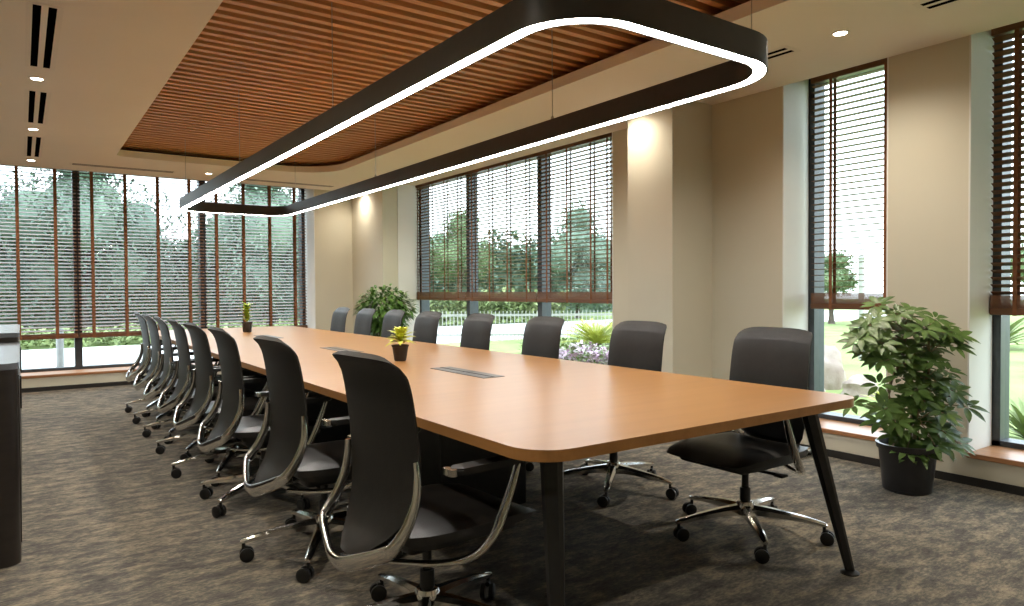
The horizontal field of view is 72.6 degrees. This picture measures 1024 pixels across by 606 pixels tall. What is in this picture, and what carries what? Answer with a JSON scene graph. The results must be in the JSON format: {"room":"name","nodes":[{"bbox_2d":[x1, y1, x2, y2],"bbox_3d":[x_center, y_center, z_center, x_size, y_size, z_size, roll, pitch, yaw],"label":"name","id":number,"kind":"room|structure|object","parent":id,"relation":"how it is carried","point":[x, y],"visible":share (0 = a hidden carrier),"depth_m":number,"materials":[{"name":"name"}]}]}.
{"room":"conference room","nodes":[
{"label":"conference room","id":0,"kind":"room"},
{"bbox_2d":[21,189,352,387],"bbox_3d":[-5.250,-0.506,9.326,7.350,3.150,0.600,-1,1,-35],"label":"wall","id":1,"kind":"structure","parent":0,"point":[333,222],"depth_m":10.68,"materials":[{"name":"beige paint"}]},
{"bbox_2d":[21,362,217,378],"bbox_3d":[-4.973,0.882,9.441,4.590,0.032,0.458,-1,1,-35],"label":"trim","id":2,"kind":"structure","parent":1,"relation":"attached to","point":[28,375],"depth_m":8.89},
{"bbox_2d":[22,374,221,392],"bbox_3d":[-5.277,1.051,8.960,6.835,0.052,0.010,-1,1,-35],"label":"baseboard","id":3,"kind":"structure","parent":1,"relation":"attached to","point":[64,387],"depth_m":8.81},
{"bbox_2d":[0,165,305,372],"bbox_3d":[-5.147,-0.473,9.650,4.590,2.670,0.140,-1,1,-35],"label":"window","id":4,"kind":"structure","parent":1,"relation":"in","point":[78,348],"depth_m":9.22,"materials":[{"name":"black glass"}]},
{"bbox_2d":[0,164,78,340],"bbox_3d":[-6.288,-0.654,8.650,1.520,2.251,0.060,-1,1,-35],"label":"blind","id":5,"kind":"object","parent":4,"relation":"attached to","point":[57,335],"visible":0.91,"depth_m":8.85,"materials":[{"name":"brown wood"}]},
{"bbox_2d":[76,170,204,337],"bbox_3d":[-5.030,-0.679,9.534,1.535,2.251,0.060,-1,1,-35],"label":"blind","id":6,"kind":"object","parent":4,"relation":"attached to","point":[93,334],"visible":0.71,"depth_m":9.46,"materials":[{"name":"brown wood"}]},
{"bbox_2d":[203,180,307,328],"bbox_3d":[-3.792,-0.703,10.404,1.470,2.251,0.060,-1,1,-35],"label":"blind","id":7,"kind":"object","parent":4,"relation":"attached to","point":[242,188],"visible":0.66,"depth_m":10.38,"materials":[{"name":"brown wood"}]},
{"bbox_2d":[304,189,315,328],"bbox_3d":[-3.106,-0.506,10.728,0.010,2.670,0.432,-1,1,-35],"label":"trim","id":8,"kind":"structure","parent":1,"relation":"attached to","point":[309,218],"depth_m":10.70,"materials":[{"name":"beige paint"}]},
{"bbox_2d":[121,3,740,165],"bbox_3d":[-1.560,-1.958,4.469,8.050,0.400,12.954,-1,1,-35],"label":"ceiling slab","id":9,"kind":"structure","parent":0,"point":[740,3],"depth_m":8.63,"materials":[{"name":"beige paint"}]},
{"bbox_2d":[121,0,750,166],"bbox_3d":[-1.252,-1.815,5.461,2.840,0.110,8.220,-1,1,-35],"label":"ceiling panel","id":10,"kind":"object","parent":9,"relation":"attached to","point":[277,54],"visible":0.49,"depth_m":5.27,"materials":[{"name":"brown wood"}]},
{"bbox_2d":[179,0,767,215],"bbox_3d":[-1.327,-1.387,5.480,1.265,0.736,7.035,-1,1,-35],"label":"ring light","id":11,"kind":"object","parent":10,"relation":"hanging from","point":[746,49],"visible":1,"depth_m":3.31,"materials":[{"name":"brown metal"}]},
{"bbox_2d":[0,385,1023,605],"bbox_3d":[-1.546,1.202,4.496,8.000,0.120,12.904,-1,1,-35],"label":"floor","id":12,"kind":"structure","parent":0,"point":[106,521],"depth_m":3.41,"materials":[{"name":"carpet"}]},
{"bbox_2d":[0,342,21,568],"bbox_3d":[-2.976,0.717,3.530,0.817,0.905,1.588,-1,1,-35],"label":"credenza","id":13,"kind":"object","parent":12,"relation":"on","point":[10,378],"visible":1,"depth_m":3.10,"materials":[{"name":"black wood"}]},
{"bbox_2d":[0,325,21,447],"bbox_3d":[-3.830,0.668,4.744,0.817,0.965,1.358,-1,1,-35],"label":"credenza","id":14,"kind":"object","parent":12,"relation":"on","point":[8,333],"visible":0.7,"depth_m":4.50,"materials":[{"name":"black wood"}]},
{"bbox_2d":[125,312,194,416],"bbox_3d":[-3.560,0.593,7.150,0.729,1.016,0.748,-1,1,-30],"label":"swivel chair","id":15,"kind":"object","parent":12,"relation":"on","point":[144,347],"visible":0.48,"depth_m":6.99,"materials":[{"name":"fabric"}]},
{"bbox_2d":[132,314,219,428],"bbox_3d":[-3.158,0.602,6.552,0.730,1.016,0.749,-1,1,-30],"label":"swivel chair","id":16,"kind":"object","parent":12,"relation":"on","point":[154,355],"visible":0.52,"depth_m":6.37,"materials":[{"name":"fabric"}]},
{"bbox_2d":[142,316,221,443],"bbox_3d":[-2.753,0.612,5.957,0.728,1.016,0.747,-1,1,-29],"label":"swivel chair","id":17,"kind":"object","parent":12,"relation":"on","point":[167,360],"visible":0.56,"depth_m":5.78,"materials":[{"name":"metal"}]},
{"bbox_2d":[155,319,255,459],"bbox_3d":[-2.331,0.621,5.349,0.729,1.016,0.748,-1,1,-30],"label":"swivel chair","id":18,"kind":"object","parent":12,"relation":"on","point":[183,367],"visible":0.54,"depth_m":5.19,"materials":[{"name":"fabric"}]},
{"bbox_2d":[171,322,269,486],"bbox_3d":[-1.916,0.631,4.726,0.726,1.016,0.738,-1,1,-37],"label":"swivel chair","id":19,"kind":"object","parent":12,"relation":"on","point":[201,405],"visible":0.61,"depth_m":4.56,"materials":[{"name":"metal"}]},
{"bbox_2d":[197,327,331,517],"bbox_3d":[-1.450,0.641,4.097,0.738,1.015,0.773,-1,1,-36],"label":"swivel chair","id":20,"kind":"object","parent":12,"relation":"on","point":[245,430],"visible":0.82,"depth_m":3.92,"materials":[{"name":"metal"}]},
{"bbox_2d":[239,336,404,582],"bbox_3d":[-0.900,0.653,3.287,0.728,1.016,0.746,-1,1,-34],"label":"swivel chair","id":21,"kind":"object","parent":12,"relation":"on","point":[289,458],"visible":0.78,"depth_m":3.12,"materials":[{"name":"metal"}]},
{"bbox_2d":[330,307,349,331],"bbox_3d":[-2.244,0.562,8.335,0.730,1.015,0.765,-1,1,-35],"label":"swivel chair","id":22,"kind":"object","parent":12,"relation":"on","point":[338,322],"visible":0.09,"depth_m":8.39,"materials":[{"name":"fabric"}]},
{"bbox_2d":[354,308,375,335],"bbox_3d":[-1.823,0.572,7.700,0.735,1.016,0.736,-1,1,-30],"label":"swivel chair","id":23,"kind":"object","parent":12,"relation":"on","point":[363,321],"visible":0.06,"depth_m":7.79,"materials":[{"name":"fabric"}]},
{"bbox_2d":[352,284,418,336],"bbox_3d":[-1.716,0.390,9.477,0.894,1.310,0.890,-1,1,-24],"label":"bushy plant","id":24,"kind":"object","parent":12,"relation":"on","point":[377,320],"visible":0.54,"depth_m":9.32,"materials":[{"name":"green plant"}]},
{"bbox_2d":[381,309,404,337],"bbox_3d":[-1.418,0.581,7.131,0.731,1.016,0.741,-1,1,-34],"label":"swivel chair","id":25,"kind":"object","parent":12,"relation":"on","point":[392,318],"visible":0.12,"depth_m":7.22,"materials":[{"name":"fabric"}]},
{"bbox_2d":[412,311,441,343],"bbox_3d":[-0.956,0.591,6.491,0.748,1.015,0.735,-1,1,-36],"label":"swivel chair","id":26,"kind":"object","parent":12,"relation":"on","point":[426,322],"visible":0.11,"depth_m":6.58,"materials":[{"name":"fabric"}]},
{"bbox_2d":[319,351,535,605],"bbox_3d":[-0.312,0.665,2.485,0.742,1.016,0.756,-1,1,-40],"label":"swivel chair","id":27,"kind":"object","parent":12,"relation":"on","point":[389,511],"visible":0.98,"depth_m":2.30,"materials":[{"name":"black leather"}]},
{"bbox_2d":[460,313,494,349],"bbox_3d":[-0.458,0.601,5.794,0.729,1.015,0.761,-1,1,-35],"label":"swivel chair","id":28,"kind":"object","parent":12,"relation":"on","point":[476,329],"visible":0.1,"depth_m":5.85,"materials":[{"name":"fabric"}]},
{"bbox_2d":[143,326,859,605],"bbox_3d":[-1.454,0.741,5.668,1.788,0.754,7.821,-1,1,-35],"label":"conference table","id":29,"kind":"object","parent":12,"relation":"on","point":[471,404],"visible":0.62,"depth_m":3.01,"materials":[{"name":"brown wood"}]},
{"bbox_2d":[241,302,253,331],"bbox_3d":[-3.023,0.154,7.967,0.146,0.355,0.167,0,1,34],"label":"table plant","id":30,"kind":"object","parent":29,"relation":"on","point":[247,326],"visible":1,"depth_m":7.93,"materials":[{"name":"green plant"}]},
{"bbox_2d":[385,326,416,360],"bbox_3d":[-0.737,0.269,4.624,0.217,0.229,0.240,0,1,13],"label":"table plant","id":31,"kind":"object","parent":29,"relation":"on","point":[400,350],"visible":1,"depth_m":4.60,"materials":[{"name":"yellow plant"}]},
{"bbox_2d":[521,316,564,470],"bbox_3d":[0.043,0.612,5.047,0.734,1.016,0.737,-1,1,-37],"label":"swivel chair","id":32,"kind":"object","parent":12,"relation":"on","point":[542,334],"visible":0.12,"depth_m":5.10,"materials":[{"name":"leather"}]},
{"bbox_2d":[564,321,678,506],"bbox_3d":[0.607,0.625,4.237,0.765,1.016,0.738,0,1,1],"label":"swivel chair","id":33,"kind":"object","parent":12,"relation":"on","point":[633,344],"visible":0.37,"depth_m":4.26,"materials":[{"name":"metal"}]},
{"bbox_2d":[667,327,834,563],"bbox_3d":[1.146,0.636,3.472,0.745,1.016,0.761,-1,1,-35],"label":"swivel chair","id":34,"kind":"object","parent":12,"relation":"on","point":[774,356],"visible":0.77,"depth_m":3.41,"materials":[{"name":"metal"}]},
{"bbox_2d":[836,296,988,495],"bbox_3d":[2.311,0.542,4.151,0.848,1.165,0.532,0,1,-3],"label":"plant","id":35,"kind":"object","parent":12,"relation":"on","point":[907,460],"visible":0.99,"depth_m":4.06,"materials":[{"name":"green plant"}]},
{"bbox_2d":[0,0,1023,190],"bbox_3d":[-1.590,-1.640,4.086,7.350,0.078,12.154,-1,1,-35],"label":"ceiling","id":36,"kind":"structure","parent":0,"point":[115,57],"depth_m":4.87,"materials":[{"name":"beige paint"}]},
{"bbox_2d":[26,128,39,130],"bbox_3d":[-4.493,-1.629,6.547,0.108,0.005,0.108,-1,1,-35],"label":"recessed light","id":37,"kind":"object","parent":36,"relation":"in","point":[32,129],"visible":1,"depth_m":6.55,"materials":[{"name":"paint"}]},
{"bbox_2d":[24,135,44,157],"bbox_3d":[-5.049,-1.643,7.361,0.170,0.002,1.270,-1,1,-35],"label":"ceiling vent","id":38,"kind":"object","parent":36,"relation":"in","point":[33,145],"visible":1,"depth_m":7.32,"materials":[{"name":"metal"}]},
{"bbox_2d":[28,76,45,80],"bbox_3d":[-3.406,-1.605,5.001,0.108,0.005,0.108,-1,1,-35],"label":"recessed light","id":39,"kind":"object","parent":36,"relation":"in","point":[31,77],"visible":1,"depth_m":5.00,"materials":[{"name":"paint"}]},
{"bbox_2d":[24,89,51,124],"bbox_3d":[-3.959,-1.620,5.811,0.170,0.002,1.260,-1,1,-35],"label":"ceiling vent","id":40,"kind":"object","parent":36,"relation":"in","point":[36,103],"visible":1,"depth_m":5.74,"materials":[{"name":"metal"}]},
{"bbox_2d":[25,1,63,69],"bbox_3d":[-2.852,-1.596,4.236,0.170,0.002,1.290,-1,1,-35],"label":"ceiling vent","id":41,"kind":"object","parent":36,"relation":"in","point":[43,22],"visible":1,"depth_m":4.14,"materials":[{"name":"metal"}]},
{"bbox_2d":[69,163,176,172],"bbox_3d":[-4.799,-1.670,8.642,1.160,0.002,0.170,-1,1,-35],"label":"ceiling vent","id":42,"kind":"object","parent":36,"relation":"in","point":[78,164],"visible":1,"depth_m":8.59,"materials":[{"name":"metal"}]},
{"bbox_2d":[244,179,335,187],"bbox_3d":[-3.163,-1.705,9.914,1.340,0.002,0.170,-1,1,-35],"label":"ceiling vent","id":43,"kind":"object","parent":36,"relation":"in","point":[244,179],"visible":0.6,"depth_m":9.95,"materials":[{"name":"metal"}]},
{"bbox_2d":[768,46,800,60],"bbox_3d":[1.446,-1.636,4.958,0.170,0.002,1.230,-1,1,-35],"label":"ceiling vent","id":44,"kind":"object","parent":36,"relation":"in","point":[782,51],"visible":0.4,"depth_m":4.53,"materials":[{"name":"metal"}]},
{"bbox_2d":[831,30,849,36],"bbox_3d":[1.978,-1.622,4.202,0.108,0.005,0.108,-1,1,-35],"label":"recessed light","id":45,"kind":"object","parent":36,"relation":"in","point":[840,33],"visible":1,"depth_m":4.20,"materials":[{"name":"paint"}]},
{"bbox_2d":[912,0,963,11],"bbox_3d":[2.593,-1.611,3.327,0.170,0.002,1.240,-1,1,-35],"label":"ceiling vent","id":46,"kind":"object","parent":36,"relation":"in","point":[927,5],"visible":1,"depth_m":3.78,"materials":[{"name":"metal"}]},
{"bbox_2d":[419,35,1023,486],"bbox_3d":[1.470,-0.493,6.591,0.500,3.150,12.704,-1,1,-35],"label":"wall","id":47,"kind":"structure","parent":0,"point":[928,142],"depth_m":4.62,"materials":[{"name":"beige paint"}]},
{"bbox_2d":[352,186,397,335],"bbox_3d":[-1.957,-0.350,10.589,0.515,2.750,1.124,-1,1,-35],"label":"pier","id":48,"kind":"object","parent":47,"relation":"attached to","point":[374,215],"visible":0.36,"depth_m":10.20,"materials":[{"name":"beige paint"}]},
{"bbox_2d":[397,185,415,340],"bbox_3d":[-1.536,-0.375,10.195,0.281,2.690,0.010,-1,1,-35],"label":"pier","id":49,"kind":"structure","parent":47,"relation":"attached to","point":[406,255],"depth_m":10.19,"materials":[{"name":"beige paint"}]},
{"bbox_2d":[415,188,419,316],"bbox_3d":[-1.581,-0.517,10.782,0.332,2.670,0.010,-1,1,-35],"label":"trim","id":50,"kind":"structure","parent":47,"relation":"attached to","point":[417,266],"depth_m":10.85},
{"bbox_2d":[419,140,603,316],"bbox_3d":[-0.028,-0.491,9.001,0.140,2.670,4.710,-1,1,-35],"label":"window","id":51,"kind":"structure","parent":47,"relation":"in","point":[544,309],"depth_m":9.69,"materials":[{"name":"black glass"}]},
{"bbox_2d":[415,172,467,300],"bbox_3d":[-1.048,-0.939,10.239,0.060,1.806,1.460,-1,1,-35],"label":"blind","id":52,"kind":"object","parent":51,"relation":"attached to","point":[452,296],"visible":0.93,"depth_m":10.17,"materials":[{"name":"brown wood"}]},
{"bbox_2d":[465,153,538,301],"bbox_3d":[-0.159,-0.920,8.976,0.060,1.806,1.610,-1,1,-35],"label":"blind","id":53,"kind":"object","parent":51,"relation":"attached to","point":[489,296],"visible":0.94,"depth_m":8.90,"materials":[{"name":"brown wood"}]},
{"bbox_2d":[536,132,611,303],"bbox_3d":[0.765,-0.900,7.661,0.060,1.806,1.585,-1,1,-35],"label":"blind","id":54,"kind":"object","parent":51,"relation":"attached to","point":[593,297],"visible":0.63,"depth_m":7.73,"materials":[{"name":"brown wood"}]},
{"bbox_2d":[612,132,612,329],"bbox_3d":[1.123,-0.458,6.938,0.332,2.670,0.010,-1,1,-35],"label":"trim","id":55,"kind":"structure","parent":47,"relation":"attached to","point":[612,132],"depth_m":6.84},
{"bbox_2d":[628,101,711,377],"bbox_3d":[1.339,-0.279,5.925,0.487,2.750,0.500,-1,1,-35],"label":"wall pier","id":56,"kind":"object","parent":47,"relation":"attached to","point":[670,149],"visible":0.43,"depth_m":5.73,"materials":[{"name":"beige paint"}]},
{"bbox_2d":[782,79,808,330],"bbox_3d":[2.198,-0.434,5.408,0.332,2.670,0.010,-1,1,-35],"label":"window reveal","id":57,"kind":"structure","parent":47,"relation":"attached to","point":[795,96],"depth_m":5.39,"materials":[{"name":"white paint"}]},
{"bbox_2d":[808,67,883,427],"bbox_3d":[2.624,-0.433,5.229,0.140,2.670,0.793,-1,1,-35],"label":"window","id":58,"kind":"structure","parent":47,"relation":"in","point":[815,316],"depth_m":5.49,"materials":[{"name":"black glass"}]},
{"bbox_2d":[811,58,886,310],"bbox_3d":[2.543,-0.856,5.133,0.060,1.816,0.715,-1,1,-35],"label":"blind","id":59,"kind":"object","parent":58,"relation":"attached to","point":[829,301],"visible":0.62,"depth_m":5.21,"materials":[{"name":"brown wood"}]},
{"bbox_2d":[819,418,885,440],"bbox_3d":[2.435,0.921,5.117,0.362,0.032,0.793,-1,1,-35],"label":"window sill","id":60,"kind":"structure","parent":47,"relation":"attached to","point":[847,429],"depth_m":5.01,"materials":[{"name":"brown wood"}]},
{"bbox_2d":[715,430,1023,495],"bbox_3d":[1.555,1.074,5.651,0.497,0.052,11.030,-1,1,-35],"label":"baseboard","id":61,"kind":"structure","parent":47,"relation":"attached to","point":[977,482],"depth_m":4.35,"materials":[{"name":"brown wood"}]},
{"bbox_2d":[886,57,888,390],"bbox_3d":[2.648,-0.425,4.767,0.332,2.670,0.010,-1,1,-35],"label":"trim","id":62,"kind":"structure","parent":47,"relation":"attached to","point":[887,57],"depth_m":4.67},
{"bbox_2d":[967,30,993,451],"bbox_3d":[2.932,-0.418,4.363,0.332,2.670,0.010,-1,1,-35],"label":"window reveal","id":63,"kind":"structure","parent":47,"relation":"attached to","point":[979,367],"depth_m":4.35,"materials":[{"name":"white paint"}]},
{"bbox_2d":[966,445,1023,466],"bbox_3d":[3.175,0.937,4.064,0.362,0.032,0.813,-1,1,-35],"label":"window sill","id":64,"kind":"structure","parent":47,"relation":"attached to","point":[997,454],"depth_m":4.23,"materials":[{"name":"brown wood"}]},
{"bbox_2d":[991,37,1023,449],"bbox_3d":[3.364,-0.417,4.176,0.140,2.670,0.813,-1,1,-35],"label":"window","id":65,"kind":"structure","parent":47,"relation":"in","point":[1000,323],"depth_m":4.46,"materials":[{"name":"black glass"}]},
{"bbox_2d":[990,21,1023,315],"bbox_3d":[3.266,-0.833,4.104,0.060,1.831,0.778,-1,1,-35],"label":"blind","id":66,"kind":"object","parent":65,"relation":"attached to","point":[1015,305],"visible":0.94,"depth_m":4.33,"materials":[{"name":"brown wood"}]},
{"label":"outside","id":67,"kind":"structure","parent":0,"visible":0},
{"bbox_2d":[20,300,1023,439],"bbox_3d":[-6.187,1.044,26.229,140.000,0.300,130.000,-1,1,-35],"label":"lawn","id":68,"kind":"structure","parent":67,"point":[832,332],"depth_m":16.14,"materials":[{"name":"green plant"}]},
{"bbox_2d":[0,168,186,328],"bbox_3d":[-13.925,-2.388,22.711,5.210,6.811,5.801,0,1,7],"label":"tree","id":69,"kind":"object","parent":68,"relation":"on","point":[63,173],"visible":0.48,"depth_m":21.84,"materials":[{"name":"green plant"}]},
{"bbox_2d":[0,229,299,328],"bbox_3d":[-20.051,0.732,25.604,30.750,9.020,4.346,-1,1,-35],"label":"tree belt","id":70,"kind":"object","parent":68,"relation":"on","point":[11,246],"visible":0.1,"depth_m":28.91,"materials":[{"name":"green plant"}]},
{"bbox_2d":[20,315,299,349],"bbox_3d":[-11.755,0.848,17.450,21.262,0.742,2.472,-1,1,-35],"label":"hedge","id":71,"kind":"object","parent":68,"relation":"on","point":[122,338],"visible":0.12,"depth_m":17.75,"materials":[{"name":"green plant"}]},
{"bbox_2d":[181,184,299,322],"bbox_3d":[-8.498,-2.306,24.051,5.559,6.528,4.993,0,1,33],"label":"tree","id":72,"kind":"object","parent":68,"relation":"on","point":[233,186],"visible":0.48,"depth_m":22.47,"materials":[{"name":"green plant"}]},
{"bbox_2d":[430,206,496,319],"bbox_3d":[-2.232,-1.756,30.925,3.346,5.080,3.357,0,1,0],"label":"tree","id":73,"kind":"object","parent":68,"relation":"on","point":[437,266],"visible":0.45,"depth_m":30.52,"materials":[{"name":"green plant"}]},
{"bbox_2d":[430,287,572,325],"bbox_3d":[-1.028,0.130,27.622,8.548,1.599,1.512,-1,1,-35],"label":"hedge","id":74,"kind":"object","parent":68,"relation":"on","point":[486,306],"visible":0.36,"depth_m":27.70,"materials":[{"name":"green plant"}]},
{"bbox_2d":[430,228,611,313],"bbox_3d":[2.382,0.268,40.199,20.900,8.939,4.135,-1,1,-35],"label":"tree belt","id":75,"kind":"object","parent":68,"relation":"on","point":[607,308],"visible":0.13,"depth_m":37.20,"materials":[{"name":"green plant"}]},
{"bbox_2d":[437,310,611,339],"bbox_3d":[1.168,0.577,18.454,12.020,0.750,0.064,0,1,-1],"label":"picket fence","id":76,"kind":"object","parent":68,"relation":"on","point":[578,314],"visible":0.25,"depth_m":18.42,"materials":[{"name":"paint"}]},
{"bbox_2d":[516,334,609,353],"bbox_3d":[1.430,0.883,14.977,2.322,0.436,1.872,-1,1,-35],"label":"ground cover","id":77,"kind":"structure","parent":68,"relation":"on","point":[564,344],"depth_m":14.47,"materials":[{"name":"green plant"}]},
{"bbox_2d":[531,198,611,317],"bbox_3d":[3.074,-2.126,32.942,4.834,5.676,4.342,0,1,17],"label":"tree","id":78,"kind":"object","parent":68,"relation":"on","point":[577,306],"visible":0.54,"depth_m":31.89,"materials":[{"name":"green plant"}]},
{"bbox_2d":[559,340,608,364],"bbox_3d":[1.337,0.906,12.214,1.462,0.479,1.605,-1,1,-35],"label":"flower bed","id":79,"kind":"object","parent":68,"relation":"on","point":[598,355],"visible":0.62,"depth_m":11.89,"materials":[{"name":"pink plant"}]},
{"bbox_2d":[561,318,611,356],"bbox_3d":[1.682,0.697,13.671,1.366,0.791,1.287,-1,1,-35],"label":"palm","id":80,"kind":"object","parent":68,"relation":"on","point":[601,336],"visible":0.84,"depth_m":13.51,"materials":[{"name":"green plant"}]},
{"bbox_2d":[824,345,846,389],"bbox_3d":[4.293,0.888,9.558,0.512,0.639,0.570,0,1,36],"label":"rock","id":81,"kind":"object","parent":68,"relation":"on","point":[834,373],"visible":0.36,"depth_m":9.33,"materials":[{"name":"grey stone"}]},
{"bbox_2d":[824,248,867,323],"bbox_3d":[12.133,-0.635,26.165,2.844,2.845,2.854,0,1,2],"label":"tree","id":82,"kind":"object","parent":68,"relation":"on","point":[841,286],"visible":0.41,"depth_m":25.80,"materials":[{"name":"green plant"}]},
{"bbox_2d":[841,375,878,396],"bbox_3d":[4.450,1.056,8.900,0.442,0.271,0.515,0,1,35],"label":"rock","id":83,"kind":"object","parent":68,"relation":"on","point":[850,386],"visible":0.56,"depth_m":8.77,"materials":[{"name":"grey stone"}]},
{"bbox_2d":[858,256,864,359],"bbox_3d":[6.612,0.081,13.207,0.140,1.980,0.133,-1,1,-35],"label":"post","id":84,"kind":"object","parent":68,"relation":"on","point":[860,258],"visible":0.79,"depth_m":13.16,"materials":[{"name":"paint"}]},
{"bbox_2d":[860,391,884,401],"bbox_3d":[4.231,1.069,7.793,0.581,0.215,0.564,0,1,16],"label":"shrub","id":85,"kind":"object","parent":68,"relation":"on","point":[876,391],"visible":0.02,"depth_m":7.89,"materials":[{"name":"plant"}]},
{"bbox_2d":[1009,397,1023,439],"bbox_3d":[4.514,1.024,6.099,0.981,0.370,0.994,-1,1,-35],"label":"shrub","id":86,"kind":"object","parent":68,"relation":"on","point":[1017,419],"visible":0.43,"depth_m":6.06,"materials":[{"name":"green plant"}]},
{"bbox_2d":[1010,317,1023,345],"bbox_3d":[10.610,0.555,15.320,2.662,0.896,2.217,-1,1,-35],"label":"shrub","id":87,"kind":"object","parent":68,"relation":"on","point":[1013,326],"visible":0.14,"depth_m":14.99,"materials":[{"name":"green plant"}]},
{"bbox_2d":[1010,229,1023,290],"bbox_3d":[19.554,-1.156,25.852,2.518,3.810,2.510,-1,1,-40],"label":"tree","id":88,"kind":"object","parent":68,"relation":"on","point":[1022,237],"visible":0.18,"depth_m":25.89,"materials":[{"name":"green plant"}]},
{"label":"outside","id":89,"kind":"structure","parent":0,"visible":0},
{"bbox_2d":[436,310,885,343],"bbox_3d":[8.920,0.728,29.510,31.500,0.020,7.000,-1,1,-35],"label":"path","id":90,"kind":"structure","parent":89,"point":[839,315],"depth_m":24.70,"materials":[{"name":"grey concrete"}]},
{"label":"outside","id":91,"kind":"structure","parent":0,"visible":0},
{"bbox_2d":[21,345,193,368],"bbox_3d":[-31.395,1.613,-3.115,65.000,0.020,8.826,-1,1,-35],"label":"paving","id":92,"kind":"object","parent":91,"point":[38,358],"depth_m":14.61,"materials":[{"name":"grey concrete"}]},
{"bbox_2d":[56,329,63,366],"bbox_3d":[-7.406,0.796,11.431,0.220,0.750,0.220,-1,1,-35],"label":"post","id":93,"kind":"object","parent":92,"relation":"on","point":[59,342],"visible":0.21,"depth_m":11.39,"materials":[{"name":"white metal"}]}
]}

